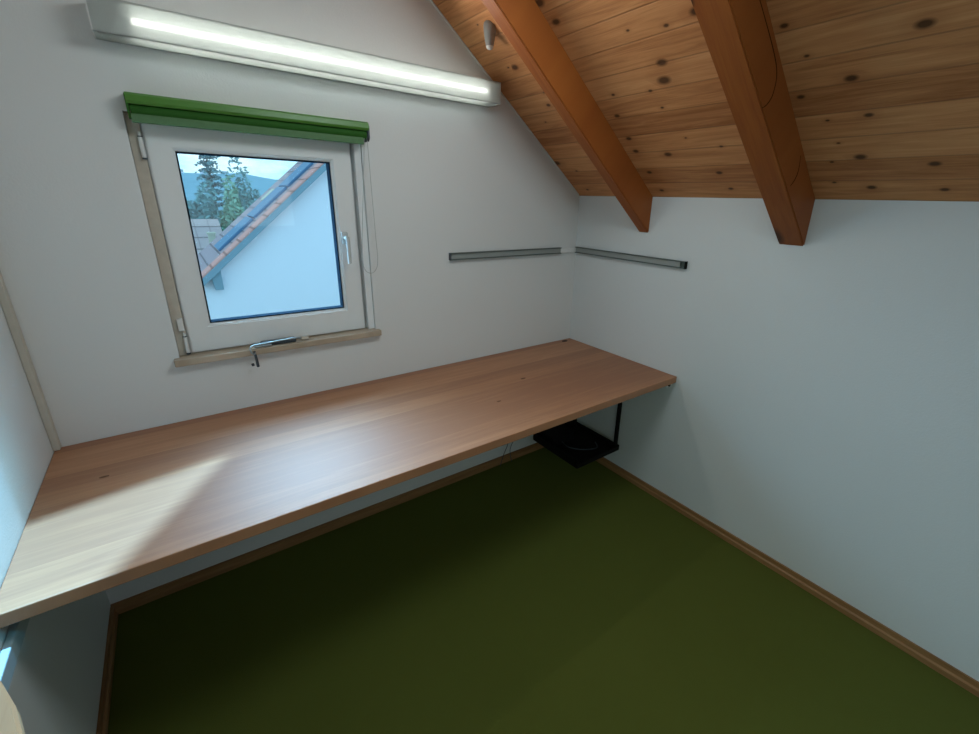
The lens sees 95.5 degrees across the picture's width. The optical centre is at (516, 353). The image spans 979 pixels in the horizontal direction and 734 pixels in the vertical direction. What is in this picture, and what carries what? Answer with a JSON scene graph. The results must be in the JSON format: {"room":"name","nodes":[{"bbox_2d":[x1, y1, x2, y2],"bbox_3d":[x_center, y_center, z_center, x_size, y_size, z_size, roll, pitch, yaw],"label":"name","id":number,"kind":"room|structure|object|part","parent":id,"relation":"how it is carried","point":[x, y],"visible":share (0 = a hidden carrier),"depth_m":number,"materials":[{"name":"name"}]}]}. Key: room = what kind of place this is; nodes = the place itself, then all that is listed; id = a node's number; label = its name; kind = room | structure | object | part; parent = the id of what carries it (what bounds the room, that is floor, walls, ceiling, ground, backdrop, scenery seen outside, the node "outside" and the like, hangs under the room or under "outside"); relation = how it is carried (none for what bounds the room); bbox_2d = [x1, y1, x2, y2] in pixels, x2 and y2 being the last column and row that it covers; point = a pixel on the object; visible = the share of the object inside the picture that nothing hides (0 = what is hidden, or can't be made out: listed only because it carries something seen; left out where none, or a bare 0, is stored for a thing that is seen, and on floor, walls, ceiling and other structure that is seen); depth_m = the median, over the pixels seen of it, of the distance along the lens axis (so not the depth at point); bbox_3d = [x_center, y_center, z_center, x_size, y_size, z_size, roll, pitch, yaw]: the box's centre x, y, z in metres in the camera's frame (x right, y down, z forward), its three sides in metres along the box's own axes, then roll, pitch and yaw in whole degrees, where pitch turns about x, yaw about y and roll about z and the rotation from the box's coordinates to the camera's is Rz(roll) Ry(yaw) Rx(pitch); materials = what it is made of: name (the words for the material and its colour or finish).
{"room":"home office","nodes":[
{"label":"home office","id":0,"kind":"room"},
{"bbox_2d":[0,304,110,733],"bbox_3d":[-0.414,0.592,-0.292,0.350,2.694,4.200,-12,24,-35],"label":"wall","id":1,"kind":"structure","parent":0,"point":[55,687],"depth_m":1.21,"materials":[{"name":"white paint"}]},
{"bbox_2d":[0,681,24,733],"bbox_3d":[-0.643,0.543,0.475,0.188,0.028,0.750,-12,24,-35],"label":"wall shelf","id":2,"kind":"object","parent":1,"relation":"attached to","point":[10,718],"visible":1,"depth_m":0.60,"materials":[{"name":"brown wood"}]},
{"bbox_2d":[0,618,29,691],"bbox_3d":[-0.788,0.760,0.592,0.015,0.042,1.280,-12,24,-35],"label":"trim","id":3,"kind":"structure","parent":1,"relation":"attached to","point":[12,645],"depth_m":0.93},
{"bbox_2d":[0,271,61,450],"bbox_3d":[-1.511,-0.558,1.185,0.018,1.858,0.029,-12,24,-35],"label":"trim","id":4,"kind":"structure","parent":1,"relation":"attached to","point":[5,301],"depth_m":1.38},
{"bbox_2d":[96,606,117,733],"bbox_3d":[-0.294,1.575,0.159,0.014,0.048,4.182,-12,24,-35],"label":"baseboard","id":5,"kind":"structure","parent":1,"relation":"attached to","point":[106,686],"depth_m":1.49,"materials":[{"name":"brown wood"}]},
{"bbox_2d":[0,0,579,604],"bbox_3d":[-0.695,-0.577,2.059,3.035,3.351,0.300,-12,24,-35],"label":"wall","id":6,"kind":"structure","parent":0,"point":[79,267],"depth_m":1.66,"materials":[{"name":"white paint"}]},
{"bbox_2d":[123,112,381,367],"bbox_3d":[-0.964,-0.433,1.757,0.772,0.836,0.157,-12,24,-35],"label":"window","id":7,"kind":"structure","parent":6,"relation":"in","point":[200,339],"depth_m":1.69,"materials":[{"name":"white plastic"}]},
{"bbox_2d":[123,91,377,272],"bbox_3d":[-0.897,-0.574,1.653,0.746,0.598,0.063,-12,24,-35],"label":"roller blind","id":8,"kind":"object","parent":7,"relation":"attached to","point":[144,108],"visible":1,"depth_m":1.51,"materials":[{"name":"green fabric"}]},
{"bbox_3d":[-0.625,-0.609,1.854,0.066,0.549,0.015,-8,21,-26],"label":"pull cord","id":9,"kind":"part","parent":8,"relation":"part of","materials":[{"name":"white plastic"}]},
{"bbox_3d":[-0.955,-0.041,1.863,0.772,0.026,0.089,-12,24,-35],"label":"sill","id":10,"kind":"part","parent":7,"relation":"part of","materials":[{"name":"wood"}]},
{"bbox_2d":[249,336,308,366],"bbox_3d":[-0.975,-0.017,1.830,0.229,0.095,0.053,-16,26,-42],"label":"handle","id":11,"kind":"object","parent":7,"relation":"on","point":[288,339],"visible":1,"depth_m":1.80,"materials":[{"name":"metal"}]},
{"bbox_2d":[251,351,259,366],"bbox_3d":[-1.033,0.022,1.755,0.028,0.067,0.012,-12,24,-35],"label":"handle","id":12,"kind":"object","parent":11,"relation":"attached to","point":[254,352],"depth_m":1.75,"materials":[{"name":"metal"}]},
{"bbox_3d":[-0.967,-0.048,1.805,0.182,0.019,0.012,-15,25,-40],"label":"rod","id":13,"kind":"part","parent":11,"relation":"part of","materials":[{"name":"metal"}]},
{"bbox_3d":[-0.891,-0.067,1.873,0.030,0.018,0.015,-12,24,-35],"label":"knob","id":14,"kind":"part","parent":11,"relation":"part of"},
{"bbox_3d":[-0.717,-0.450,1.887,0.026,0.127,0.053,-12,24,-35],"label":"handle","id":15,"kind":"part","parent":7,"relation":"part of","materials":[{"name":"silver metal"}]},
{"bbox_2d":[85,0,500,106],"bbox_3d":[-0.649,-1.069,1.647,1.381,0.087,0.098,-12,24,-35],"label":"wall lamp","id":16,"kind":"object","parent":6,"relation":"attached to","point":[117,21],"visible":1,"depth_m":1.48,"materials":[{"name":"white plastic"}]},
{"bbox_2d":[110,443,543,613],"bbox_3d":[-0.619,0.786,2.413,2.383,0.048,0.014,-12,24,-35],"label":"baseboard","id":17,"kind":"structure","parent":6,"relation":"attached to","point":[132,602],"depth_m":2.11,"materials":[{"name":"brown wood"}]},
{"bbox_2d":[0,338,676,627],"bbox_3d":[-0.364,0.255,1.900,2.383,0.080,0.795,-12,24,-35],"label":"desk","id":18,"kind":"object","parent":6,"relation":"attached to","point":[109,512],"visible":0.98,"depth_m":1.47,"materials":[{"name":"brown wood"}]},
{"bbox_2d":[533,402,621,468],"bbox_3d":[0.363,0.306,2.585,0.351,0.511,0.380,-12,24,-35],"label":"tray","id":19,"kind":"object","parent":18,"relation":"hanging from","point":[584,437],"visible":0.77,"depth_m":2.62,"materials":[{"name":"black metal"}]},
{"bbox_3d":[0.355,0.545,2.667,0.345,0.006,0.380,-12,24,-35],"label":"tray plate","id":20,"kind":"part","parent":19,"relation":"part of","materials":[{"name":"black metal"}]},
{"bbox_3d":[0.593,0.333,2.556,0.028,0.479,0.028,-12,24,-35],"label":"rod","id":21,"kind":"part","parent":19,"relation":"part of","materials":[{"name":"black metal"}]},
{"bbox_2d":[430,0,578,194],"bbox_3d":[-0.354,-1.448,1.808,1.854,1.460,0.005,-12,24,-35],"label":"trim","id":22,"kind":"structure","parent":6,"relation":"attached to","point":[432,2],"depth_m":2.12,"materials":[{"name":"white paint"}]},
{"bbox_2d":[449,247,573,260],"bbox_3d":[0.011,-0.550,2.425,0.848,0.036,0.020,-12,24,-35],"label":"wall rail","id":23,"kind":"object","parent":6,"relation":"attached to","point":[539,251],"visible":1,"depth_m":2.37,"materials":[{"name":"grey metal"}]},
{"bbox_3d":[0.302,-0.614,2.643,0.110,0.022,0.009,-12,24,-35],"label":"joint plate","id":24,"kind":"part","parent":23,"relation":"part of","materials":[{"name":"white plastic"}]},
{"bbox_2d":[108,447,978,733],"bbox_3d":[0.641,1.482,0.890,2.385,0.200,4.200,-12,24,-35],"label":"floor","id":25,"kind":"structure","parent":0,"point":[535,592],"depth_m":1.69,"materials":[{"name":"green carpet"}]},
{"bbox_2d":[432,0,978,201],"bbox_3d":[0.956,-0.854,0.482,2.267,1.800,4.500,-12,24,-35],"label":"ceiling","id":26,"kind":"structure","parent":0,"point":[884,94],"depth_m":1.41,"materials":[{"name":"brown wood"}]},
{"bbox_2d":[483,20,495,49],"bbox_3d":[-0.106,-1.273,1.779,0.051,0.097,0.051,-12,24,-35],"label":"ceiling fitting","id":27,"kind":"object","parent":26,"relation":"attached to","point":[489,28],"visible":0.97,"depth_m":1.76,"materials":[{"name":"grey plastic"}]},
{"bbox_2d":[482,0,652,232],"bbox_3d":[-0.073,-1.240,1.470,1.889,1.653,0.060,-12,24,-35],"label":"rafter","id":28,"kind":"object","parent":26,"relation":"attached to","point":[522,22],"visible":1,"depth_m":1.76,"materials":[{"name":"brown wood"}]},
{"bbox_2d":[691,0,814,245],"bbox_3d":[0.357,-1.043,0.939,1.889,1.653,0.095,-12,24,-35],"label":"rafter","id":29,"kind":"object","parent":26,"relation":"attached to","point":[739,36],"visible":1,"depth_m":1.31,"materials":[{"name":"brown wood"}]},
{"bbox_2d":[570,196,978,681],"bbox_3d":[1.732,0.509,1.412,0.300,1.857,4.200,-12,24,-35],"label":"wall","id":30,"kind":"structure","parent":0,"point":[821,410],"depth_m":1.77,"materials":[{"name":"white paint"}]},
{"bbox_2d":[575,247,687,268],"bbox_3d":[0.586,-0.524,2.398,0.020,0.036,0.747,-12,24,-35],"label":"wall rail","id":31,"kind":"object","parent":30,"relation":"attached to","point":[603,253],"visible":1,"depth_m":2.34,"materials":[{"name":"grey metal"}]},
{"bbox_2d":[595,457,978,697],"bbox_3d":[1.593,1.157,1.529,0.014,0.048,4.182,-12,24,-35],"label":"baseboard","id":32,"kind":"structure","parent":30,"relation":"attached to","point":[927,658],"depth_m":1.90,"materials":[{"name":"brown wood"}]},
{"label":"outside","id":33,"kind":"structure","parent":0,"visible":0},
{"bbox_3d":[-38.203,-15.788,59.804,130.000,0.200,139.650,-12,24,-35],"label":"ground","id":34,"kind":"structure","parent":33,"visible":0},
{"bbox_2d":[186,180,221,228],"bbox_3d":[-13.649,-4.378,19.357,2.173,6.022,2.331,-12,24,-35],"label":"tree","id":35,"kind":"object","parent":34,"relation":"on","point":[201,211],"visible":0.04,"depth_m":18.72,"materials":[{"name":"green plant"}]},
{"bbox_2d":[191,219,221,253],"bbox_3d":[-12.880,-1.962,14.509,6.050,4.660,7.200,-12,24,-35],"label":"house","id":36,"kind":"structure","parent":34,"relation":"on","point":[200,227],"depth_m":14.81,"materials":[{"name":"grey tile"}]},
{"bbox_2d":[206,232,215,243],"bbox_3d":[-8.417,-1.193,12.895,0.200,4.510,0.210,-12,24,-35],"label":"chimney","id":37,"kind":"object","parent":34,"relation":"on","point":[211,235],"visible":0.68,"depth_m":12.13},
{"bbox_2d":[194,155,237,221],"bbox_3d":[-16.907,-8.000,24.960,3.084,9.024,3.180,-12,24,-35],"label":"conifer","id":38,"kind":"object","parent":34,"relation":"on","point":[206,163],"visible":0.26,"depth_m":24.23,"materials":[{"name":"green plant"}]},
{"bbox_2d":[205,171,244,231],"bbox_3d":[-14.527,-5.727,22.989,2.401,7.054,2.675,-3,20,-14],"label":"tree","id":39,"kind":"object","parent":34,"relation":"on","point":[232,204],"visible":0.29,"depth_m":21.99,"materials":[{"name":"green plant"}]},
{"bbox_2d":[181,172,277,221],"bbox_3d":[-40.280,-26.419,76.707,150.000,8.735,50.000,-12,24,-35],"label":"hillside","id":40,"kind":"structure","parent":34,"relation":"on","point":[190,181],"depth_m":65.73,"materials":[{"name":"blue"}]},
{"bbox_2d":[227,157,260,218],"bbox_3d":[-17.701,-8.965,29.593,3.181,8.424,3.291,0,19,-6],"label":"tree","id":41,"kind":"object","parent":34,"relation":"on","point":[247,200],"visible":0.09,"depth_m":28.75,"materials":[{"name":"green plant"}]},
{"bbox_2d":[198,162,339,318],"bbox_3d":[-3.665,-2.855,12.864,9.513,7.936,3.300,-12,24,-35],"label":"house","id":42,"kind":"structure","parent":34,"relation":"on","point":[278,255],"depth_m":9.99,"materials":[{"name":"paint"}]},
{"bbox_3d":[-6.564,-2.799,10.308,1.010,0.050,0.950,-51,40,-12],"label":"solar panel","id":43,"kind":"part","parent":42,"relation":"part of","materials":[{"name":"clear glass"}]},
{"bbox_3d":[-5.920,-3.597,10.534,1.010,0.050,0.950,-51,40,-12],"label":"solar panel","id":44,"kind":"part","parent":42,"relation":"part of","materials":[{"name":"clear glass"}]},
{"bbox_3d":[-5.276,-4.394,10.760,1.010,0.050,0.950,-51,40,-12],"label":"solar panel","id":45,"kind":"part","parent":42,"relation":"part of","materials":[{"name":"clear glass"}]}
]}

